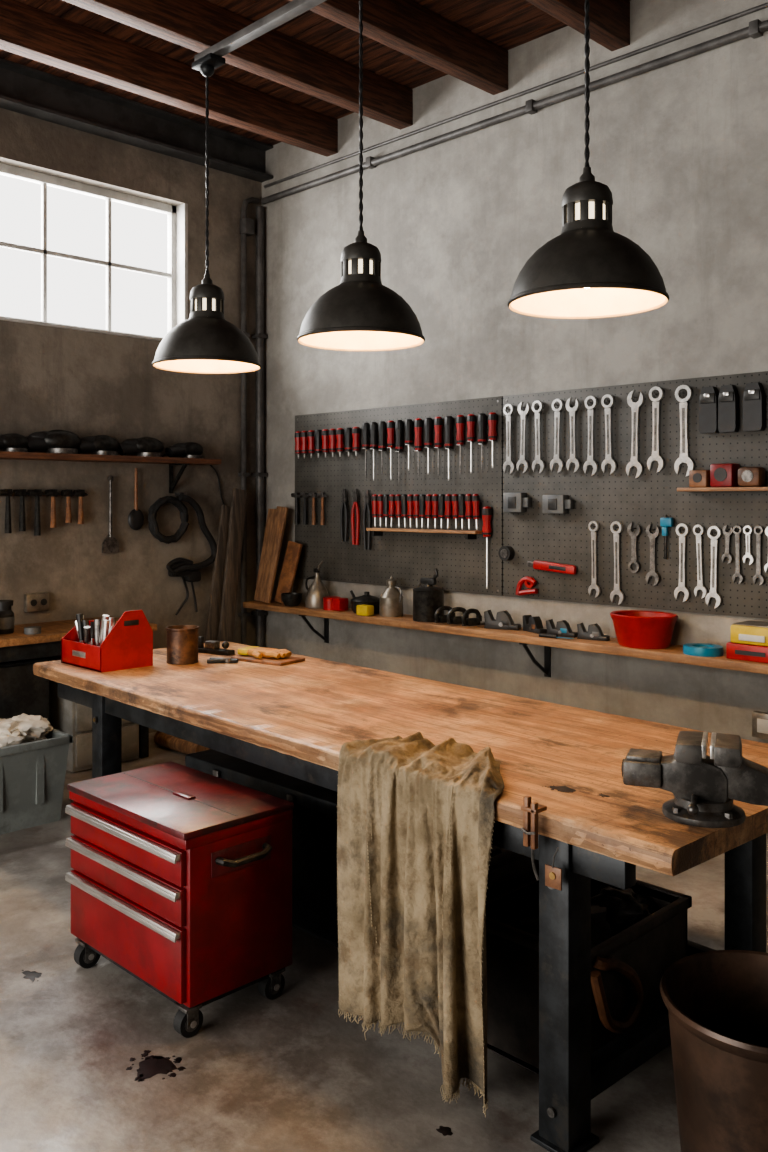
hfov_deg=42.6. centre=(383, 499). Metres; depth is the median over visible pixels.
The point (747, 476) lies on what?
box
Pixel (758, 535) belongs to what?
wrench
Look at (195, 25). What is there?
ceiling beam
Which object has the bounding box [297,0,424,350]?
pendant lamp
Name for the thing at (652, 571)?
wrench
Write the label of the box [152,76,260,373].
pendant lamp
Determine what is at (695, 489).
shelf
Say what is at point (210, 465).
cable
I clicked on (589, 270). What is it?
pendant lamp
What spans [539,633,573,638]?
knife
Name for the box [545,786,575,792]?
oil stain
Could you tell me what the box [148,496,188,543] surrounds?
coiled hose
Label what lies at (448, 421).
screwdriver
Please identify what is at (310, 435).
screwdriver
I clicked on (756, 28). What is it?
conduit pipe
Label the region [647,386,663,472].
wrench
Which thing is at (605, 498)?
pegboard
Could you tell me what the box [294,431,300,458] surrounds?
screwdriver
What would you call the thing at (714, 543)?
wrench
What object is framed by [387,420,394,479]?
screwdriver
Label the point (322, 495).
hammer
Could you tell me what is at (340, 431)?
screwdriver
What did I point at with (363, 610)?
sponge
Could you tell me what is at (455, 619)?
g-clamp
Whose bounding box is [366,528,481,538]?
shelf
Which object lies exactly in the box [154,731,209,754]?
firewood stack
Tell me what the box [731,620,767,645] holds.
storage box
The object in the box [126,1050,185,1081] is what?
puddle
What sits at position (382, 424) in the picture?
screwdriver
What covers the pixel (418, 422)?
screwdriver
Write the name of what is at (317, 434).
screwdriver
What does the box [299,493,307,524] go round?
hammer
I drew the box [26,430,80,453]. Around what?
grinder
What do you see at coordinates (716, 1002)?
bucket
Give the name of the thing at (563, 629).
plane
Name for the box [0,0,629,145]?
ceiling
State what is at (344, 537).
pliers
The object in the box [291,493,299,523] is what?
hammer
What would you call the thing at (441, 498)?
screwdriver
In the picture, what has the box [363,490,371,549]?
pliers
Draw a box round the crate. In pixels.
[487,875,691,1074]
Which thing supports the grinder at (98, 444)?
on the wall shelf at (172, 461)
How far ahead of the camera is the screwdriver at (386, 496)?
6.80 m
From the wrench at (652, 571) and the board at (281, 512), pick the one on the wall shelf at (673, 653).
the board at (281, 512)
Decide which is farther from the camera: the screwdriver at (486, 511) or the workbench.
the screwdriver at (486, 511)
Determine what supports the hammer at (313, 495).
attached to the pegboard at (408, 557)
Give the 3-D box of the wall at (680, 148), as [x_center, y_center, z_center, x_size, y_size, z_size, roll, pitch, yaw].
[2.249,-0.605,4.858,9.390,4.610,0.250,0,0,45]
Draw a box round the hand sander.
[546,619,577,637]
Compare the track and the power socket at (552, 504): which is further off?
the power socket at (552, 504)
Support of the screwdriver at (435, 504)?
on the shelf at (469, 534)
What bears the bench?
on the floor
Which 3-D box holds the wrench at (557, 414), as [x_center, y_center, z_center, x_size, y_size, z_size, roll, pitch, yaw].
[1.026,-0.379,5.846,0.090,0.442,0.035,0,0,45]
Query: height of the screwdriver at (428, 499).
0.230 m
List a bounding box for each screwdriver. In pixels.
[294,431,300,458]
[300,431,307,457]
[307,430,315,457]
[314,430,321,457]
[321,429,329,456]
[329,429,336,456]
[336,428,343,456]
[344,427,352,455]
[352,427,360,455]
[362,422,369,478]
[370,422,377,480]
[371,494,377,526]
[377,494,382,526]
[378,421,386,474]
[383,494,388,526]
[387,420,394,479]
[388,494,394,527]
[395,420,403,483]
[395,494,401,527]
[401,494,407,527]
[404,419,412,469]
[407,494,413,527]
[413,494,419,527]
[414,418,422,476]
[419,494,425,527]
[424,417,432,473]
[425,494,431,528]
[432,494,438,528]
[434,417,442,475]
[438,494,444,528]
[444,416,452,479]
[444,494,451,528]
[451,494,458,528]
[456,415,464,473]
[458,494,464,529]
[465,494,472,529]
[466,414,475,472]
[472,494,479,529]
[477,413,486,468]
[482,506,491,588]
[488,412,497,467]
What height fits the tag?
0.108 m
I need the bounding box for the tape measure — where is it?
[498,546,514,560]
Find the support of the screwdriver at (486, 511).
attached to the pegboard at (408, 557)
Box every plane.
[198,636,234,655]
[484,610,520,629]
[522,615,546,633]
[577,623,609,640]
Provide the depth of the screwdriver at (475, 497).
6.23 m
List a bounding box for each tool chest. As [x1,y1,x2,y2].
[65,762,293,1037]
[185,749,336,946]
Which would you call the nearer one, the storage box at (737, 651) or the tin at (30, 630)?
the storage box at (737, 651)
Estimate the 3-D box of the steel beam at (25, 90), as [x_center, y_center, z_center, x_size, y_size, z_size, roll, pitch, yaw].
[-3.582,-2.678,5.208,0.150,0.256,7.500,0,0,45]
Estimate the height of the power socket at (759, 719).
0.130 m
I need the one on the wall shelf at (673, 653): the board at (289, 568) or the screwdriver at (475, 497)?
the board at (289, 568)
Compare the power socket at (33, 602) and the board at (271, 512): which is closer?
the power socket at (33, 602)
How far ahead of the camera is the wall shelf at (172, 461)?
6.78 m
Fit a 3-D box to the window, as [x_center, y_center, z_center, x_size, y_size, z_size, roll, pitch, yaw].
[-2.436,-1.700,6.566,0.190,1.060,2.560,0,0,45]
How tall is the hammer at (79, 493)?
0.236 m
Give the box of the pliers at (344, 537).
[340,489,348,541]
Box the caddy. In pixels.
[61,610,152,672]
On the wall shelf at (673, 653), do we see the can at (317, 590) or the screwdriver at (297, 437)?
the can at (317, 590)
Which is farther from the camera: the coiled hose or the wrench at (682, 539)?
the coiled hose
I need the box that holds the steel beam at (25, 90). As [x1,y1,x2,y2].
[0,58,272,182]
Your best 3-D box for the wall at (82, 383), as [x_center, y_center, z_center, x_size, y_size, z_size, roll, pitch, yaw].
[-3.811,-0.605,5.261,0.250,4.610,7.750,0,0,45]
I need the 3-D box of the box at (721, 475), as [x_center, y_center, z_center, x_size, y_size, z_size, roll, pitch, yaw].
[1.752,-0.126,5.061,0.120,0.120,0.104,0,0,45]
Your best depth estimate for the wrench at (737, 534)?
5.05 m
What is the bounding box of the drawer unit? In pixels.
[45,655,138,771]
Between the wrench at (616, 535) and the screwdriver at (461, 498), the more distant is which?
the screwdriver at (461, 498)
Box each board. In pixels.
[204,505,230,642]
[218,488,246,641]
[254,509,275,600]
[259,506,288,602]
[274,541,302,603]
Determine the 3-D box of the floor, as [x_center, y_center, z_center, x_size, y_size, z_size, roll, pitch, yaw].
[-0.491,1.760,2.118,9.490,0.120,8.100,0,0,45]
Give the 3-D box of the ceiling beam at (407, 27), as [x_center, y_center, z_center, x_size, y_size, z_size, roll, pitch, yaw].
[-1.916,-2.683,3.543,0.120,0.246,7.500,0,0,45]
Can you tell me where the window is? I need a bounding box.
[0,163,187,340]
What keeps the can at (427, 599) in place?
on the wall shelf at (673, 653)
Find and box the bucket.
[660,950,767,1151]
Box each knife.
[527,560,575,574]
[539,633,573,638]
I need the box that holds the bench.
[0,616,156,757]
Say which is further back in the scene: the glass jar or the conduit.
the conduit
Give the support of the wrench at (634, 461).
attached to the pegboard at (605, 498)
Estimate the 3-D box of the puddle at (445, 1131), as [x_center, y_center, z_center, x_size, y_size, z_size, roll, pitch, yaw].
[0.165,1.699,2.654,0.049,0.001,0.037,0,0,45]
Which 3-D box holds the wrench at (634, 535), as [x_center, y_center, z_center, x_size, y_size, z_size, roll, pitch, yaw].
[1.393,0.264,5.480,0.080,0.281,0.035,0,0,45]
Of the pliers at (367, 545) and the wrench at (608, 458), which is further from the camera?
the pliers at (367, 545)
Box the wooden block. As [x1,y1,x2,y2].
[689,470,710,486]
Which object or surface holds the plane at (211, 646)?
on the workbench
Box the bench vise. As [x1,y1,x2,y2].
[621,731,767,827]
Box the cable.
[210,465,224,504]
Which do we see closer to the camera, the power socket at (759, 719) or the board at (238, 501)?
the power socket at (759, 719)
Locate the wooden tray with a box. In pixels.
[231,655,304,665]
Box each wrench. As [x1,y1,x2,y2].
[503,404,514,473]
[516,402,529,472]
[532,400,544,473]
[550,399,563,472]
[566,397,579,472]
[583,396,597,475]
[588,521,600,597]
[601,394,616,474]
[610,521,623,604]
[626,390,643,478]
[627,522,640,572]
[646,523,659,585]
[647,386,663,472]
[674,385,693,476]
[674,523,689,601]
[693,525,706,598]
[705,526,721,608]
[722,525,732,563]
[732,525,743,583]
[743,526,753,564]
[753,526,764,584]
[764,527,767,571]
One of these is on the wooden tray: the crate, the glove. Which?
the glove
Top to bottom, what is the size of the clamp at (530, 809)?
0.206 m
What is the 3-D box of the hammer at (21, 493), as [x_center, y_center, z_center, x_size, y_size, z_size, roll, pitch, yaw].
[-2.369,0.067,6.449,0.043,0.276,0.108,0,0,45]
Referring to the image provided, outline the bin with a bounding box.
[0,713,72,834]
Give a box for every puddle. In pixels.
[22,970,41,981]
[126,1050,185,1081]
[436,1126,452,1135]
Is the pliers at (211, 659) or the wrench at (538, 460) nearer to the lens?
the pliers at (211, 659)
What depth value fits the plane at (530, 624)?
5.83 m
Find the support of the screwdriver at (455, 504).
on the shelf at (469, 534)
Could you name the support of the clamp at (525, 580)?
attached to the pegboard at (605, 498)
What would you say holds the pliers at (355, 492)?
attached to the pegboard at (408, 557)
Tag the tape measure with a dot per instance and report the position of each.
(505, 553)
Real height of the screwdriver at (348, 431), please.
0.210 m
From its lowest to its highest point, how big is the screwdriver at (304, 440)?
0.210 m
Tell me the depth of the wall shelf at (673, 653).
5.79 m
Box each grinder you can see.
[0,433,28,451]
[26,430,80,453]
[77,435,119,454]
[117,437,163,456]
[162,442,203,457]
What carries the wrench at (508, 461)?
attached to the pegboard at (605, 498)
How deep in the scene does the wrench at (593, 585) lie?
5.66 m
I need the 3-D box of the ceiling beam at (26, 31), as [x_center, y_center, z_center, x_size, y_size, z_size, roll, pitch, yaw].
[-3.033,-2.683,4.660,0.120,0.246,7.500,0,0,45]
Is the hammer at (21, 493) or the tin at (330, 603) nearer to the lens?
the hammer at (21, 493)
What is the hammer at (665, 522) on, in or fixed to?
hanging from the pegboard at (605, 498)
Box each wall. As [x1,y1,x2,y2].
[0,108,261,732]
[262,0,767,835]
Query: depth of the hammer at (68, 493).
6.66 m
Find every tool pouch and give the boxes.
[699,386,718,433]
[718,385,738,432]
[743,383,764,430]
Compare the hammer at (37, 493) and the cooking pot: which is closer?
the hammer at (37, 493)
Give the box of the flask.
[379,576,402,616]
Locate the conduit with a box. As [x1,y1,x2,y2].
[238,197,266,646]
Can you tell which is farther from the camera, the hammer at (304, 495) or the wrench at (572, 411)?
the hammer at (304, 495)
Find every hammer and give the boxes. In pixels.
[0,489,14,532]
[13,489,29,530]
[27,489,46,535]
[45,489,60,527]
[61,489,74,522]
[73,490,87,523]
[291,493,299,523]
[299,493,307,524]
[308,493,316,524]
[317,493,327,524]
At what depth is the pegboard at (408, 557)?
6.76 m
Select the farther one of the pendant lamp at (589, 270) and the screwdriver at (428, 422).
the screwdriver at (428, 422)
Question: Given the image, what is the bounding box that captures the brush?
[128,468,143,529]
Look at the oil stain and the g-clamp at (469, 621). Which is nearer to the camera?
the oil stain
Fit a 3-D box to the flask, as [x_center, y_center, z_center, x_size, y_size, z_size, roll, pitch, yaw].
[0.050,0.647,6.668,0.163,0.275,0.163,0,0,0]
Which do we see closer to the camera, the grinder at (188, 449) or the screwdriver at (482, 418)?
the screwdriver at (482, 418)
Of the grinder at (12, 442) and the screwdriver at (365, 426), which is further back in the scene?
the screwdriver at (365, 426)
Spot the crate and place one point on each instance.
(638, 931)
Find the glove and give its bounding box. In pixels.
[237,646,291,658]
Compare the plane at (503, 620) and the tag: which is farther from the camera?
the plane at (503, 620)
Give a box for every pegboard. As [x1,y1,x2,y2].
[295,396,502,595]
[503,371,767,618]
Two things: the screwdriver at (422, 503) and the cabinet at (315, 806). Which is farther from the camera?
the screwdriver at (422, 503)
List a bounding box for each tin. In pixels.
[24,626,40,634]
[323,596,347,610]
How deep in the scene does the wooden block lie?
5.11 m
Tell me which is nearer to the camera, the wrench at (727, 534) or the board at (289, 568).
the wrench at (727, 534)
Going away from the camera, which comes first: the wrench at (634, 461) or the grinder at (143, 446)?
the wrench at (634, 461)
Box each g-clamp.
[434,606,454,622]
[446,607,468,623]
[461,608,484,625]
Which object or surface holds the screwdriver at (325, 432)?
attached to the pegboard at (408, 557)
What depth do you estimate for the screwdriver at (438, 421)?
6.48 m
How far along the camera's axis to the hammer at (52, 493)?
6.59 m
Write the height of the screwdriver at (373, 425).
0.414 m
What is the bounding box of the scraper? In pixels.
[102,476,118,552]
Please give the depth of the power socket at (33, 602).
6.53 m
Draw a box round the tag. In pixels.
[545,847,561,890]
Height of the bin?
0.545 m
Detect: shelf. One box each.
[0,451,220,492]
[243,599,767,676]
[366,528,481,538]
[677,487,767,491]
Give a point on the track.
(206, 61)
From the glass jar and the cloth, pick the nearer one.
the cloth
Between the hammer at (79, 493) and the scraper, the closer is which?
the hammer at (79, 493)
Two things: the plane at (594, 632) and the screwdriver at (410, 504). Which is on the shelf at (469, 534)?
the screwdriver at (410, 504)
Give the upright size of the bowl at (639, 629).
0.174 m
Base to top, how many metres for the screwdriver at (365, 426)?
0.399 m
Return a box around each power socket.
[24,592,48,611]
[503,493,531,511]
[542,495,573,513]
[752,711,767,739]
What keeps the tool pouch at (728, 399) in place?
hanging from the pegboard at (605, 498)
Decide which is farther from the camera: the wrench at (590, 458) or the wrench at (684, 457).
the wrench at (590, 458)
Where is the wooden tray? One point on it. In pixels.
(290, 660)
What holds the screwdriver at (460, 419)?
attached to the pegboard at (408, 557)
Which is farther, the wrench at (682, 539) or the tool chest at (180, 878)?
the wrench at (682, 539)
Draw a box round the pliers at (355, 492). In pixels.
[351,489,359,544]
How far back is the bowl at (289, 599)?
7.26 m
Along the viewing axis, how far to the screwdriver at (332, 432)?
7.21 m
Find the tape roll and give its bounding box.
[683,643,723,656]
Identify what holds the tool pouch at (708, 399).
attached to the pegboard at (605, 498)
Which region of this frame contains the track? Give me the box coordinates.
[192,0,325,76]
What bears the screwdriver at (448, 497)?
on the shelf at (469, 534)
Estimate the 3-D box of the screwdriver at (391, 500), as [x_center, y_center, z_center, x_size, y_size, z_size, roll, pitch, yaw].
[0.055,0.075,6.776,0.054,0.230,0.048,0,0,45]
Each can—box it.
[166,625,198,664]
[305,560,328,608]
[413,568,443,621]
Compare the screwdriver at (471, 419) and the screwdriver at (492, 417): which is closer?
the screwdriver at (492, 417)
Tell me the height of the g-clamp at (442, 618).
0.109 m
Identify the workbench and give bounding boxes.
[33,641,767,1151]
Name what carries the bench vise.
on the workbench
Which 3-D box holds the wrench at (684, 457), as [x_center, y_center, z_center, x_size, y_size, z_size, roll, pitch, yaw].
[1.607,-0.369,5.266,0.110,0.492,0.035,0,0,45]
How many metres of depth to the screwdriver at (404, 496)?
6.67 m
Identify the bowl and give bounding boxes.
[281,593,301,605]
[610,610,677,648]
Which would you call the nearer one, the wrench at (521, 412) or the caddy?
the caddy
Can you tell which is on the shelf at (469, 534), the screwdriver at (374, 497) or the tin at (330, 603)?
the screwdriver at (374, 497)
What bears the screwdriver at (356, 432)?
attached to the pegboard at (408, 557)
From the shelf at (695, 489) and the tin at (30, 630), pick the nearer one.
the shelf at (695, 489)
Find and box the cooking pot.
[350,590,379,613]
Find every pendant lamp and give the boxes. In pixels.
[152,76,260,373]
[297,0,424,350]
[507,0,668,318]
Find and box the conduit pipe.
[261,2,767,203]
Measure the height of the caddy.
0.280 m
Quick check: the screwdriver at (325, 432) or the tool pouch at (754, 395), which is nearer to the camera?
the tool pouch at (754, 395)
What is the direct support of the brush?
hanging from the wall at (82, 383)
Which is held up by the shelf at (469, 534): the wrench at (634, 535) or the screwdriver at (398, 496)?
the screwdriver at (398, 496)
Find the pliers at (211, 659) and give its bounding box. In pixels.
[207,657,237,662]
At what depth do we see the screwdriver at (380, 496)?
6.84 m
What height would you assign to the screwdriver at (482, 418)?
0.353 m
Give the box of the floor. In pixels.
[0,732,767,1151]
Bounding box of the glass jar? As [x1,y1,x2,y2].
[0,600,13,633]
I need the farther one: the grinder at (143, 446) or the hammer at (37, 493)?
the grinder at (143, 446)
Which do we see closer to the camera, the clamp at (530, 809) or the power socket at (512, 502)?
the clamp at (530, 809)
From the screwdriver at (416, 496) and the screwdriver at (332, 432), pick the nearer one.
the screwdriver at (416, 496)
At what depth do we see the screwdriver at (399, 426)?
6.73 m
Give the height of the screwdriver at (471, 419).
0.379 m
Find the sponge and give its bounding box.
[357,604,373,615]
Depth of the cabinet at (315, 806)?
3.84 m
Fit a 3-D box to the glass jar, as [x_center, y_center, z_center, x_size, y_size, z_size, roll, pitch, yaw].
[-2.348,0.720,6.067,0.134,0.200,0.134,0,0,45]
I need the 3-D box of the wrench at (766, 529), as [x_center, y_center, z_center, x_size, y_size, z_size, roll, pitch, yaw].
[1.937,0.250,4.936,0.059,0.242,0.035,0,0,45]
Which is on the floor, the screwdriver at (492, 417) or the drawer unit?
the drawer unit
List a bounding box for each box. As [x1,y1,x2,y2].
[710,463,739,486]
[726,642,767,662]
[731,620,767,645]
[738,467,765,486]
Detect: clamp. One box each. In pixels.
[515,576,537,595]
[521,795,546,880]
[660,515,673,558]
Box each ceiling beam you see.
[0,0,337,156]
[62,0,412,129]
[289,0,507,94]
[526,0,629,50]
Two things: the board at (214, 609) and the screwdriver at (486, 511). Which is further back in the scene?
the board at (214, 609)
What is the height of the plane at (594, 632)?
0.088 m
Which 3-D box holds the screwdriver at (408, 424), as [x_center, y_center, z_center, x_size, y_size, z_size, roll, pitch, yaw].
[0.169,-0.375,6.688,0.059,0.349,0.058,0,0,45]
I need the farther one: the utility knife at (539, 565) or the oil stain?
the utility knife at (539, 565)
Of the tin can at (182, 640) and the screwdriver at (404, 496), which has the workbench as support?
the tin can at (182, 640)
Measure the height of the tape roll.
0.042 m
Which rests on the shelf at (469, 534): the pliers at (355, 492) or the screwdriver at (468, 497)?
the screwdriver at (468, 497)
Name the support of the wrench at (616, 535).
attached to the pegboard at (605, 498)
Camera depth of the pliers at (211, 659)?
4.94 m
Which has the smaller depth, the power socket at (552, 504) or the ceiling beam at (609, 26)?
the ceiling beam at (609, 26)
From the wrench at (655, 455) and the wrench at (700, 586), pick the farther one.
the wrench at (655, 455)
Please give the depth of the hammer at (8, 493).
6.37 m
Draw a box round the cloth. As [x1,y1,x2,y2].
[335,732,503,1113]
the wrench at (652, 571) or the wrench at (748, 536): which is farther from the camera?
the wrench at (652, 571)
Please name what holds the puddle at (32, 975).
on the floor

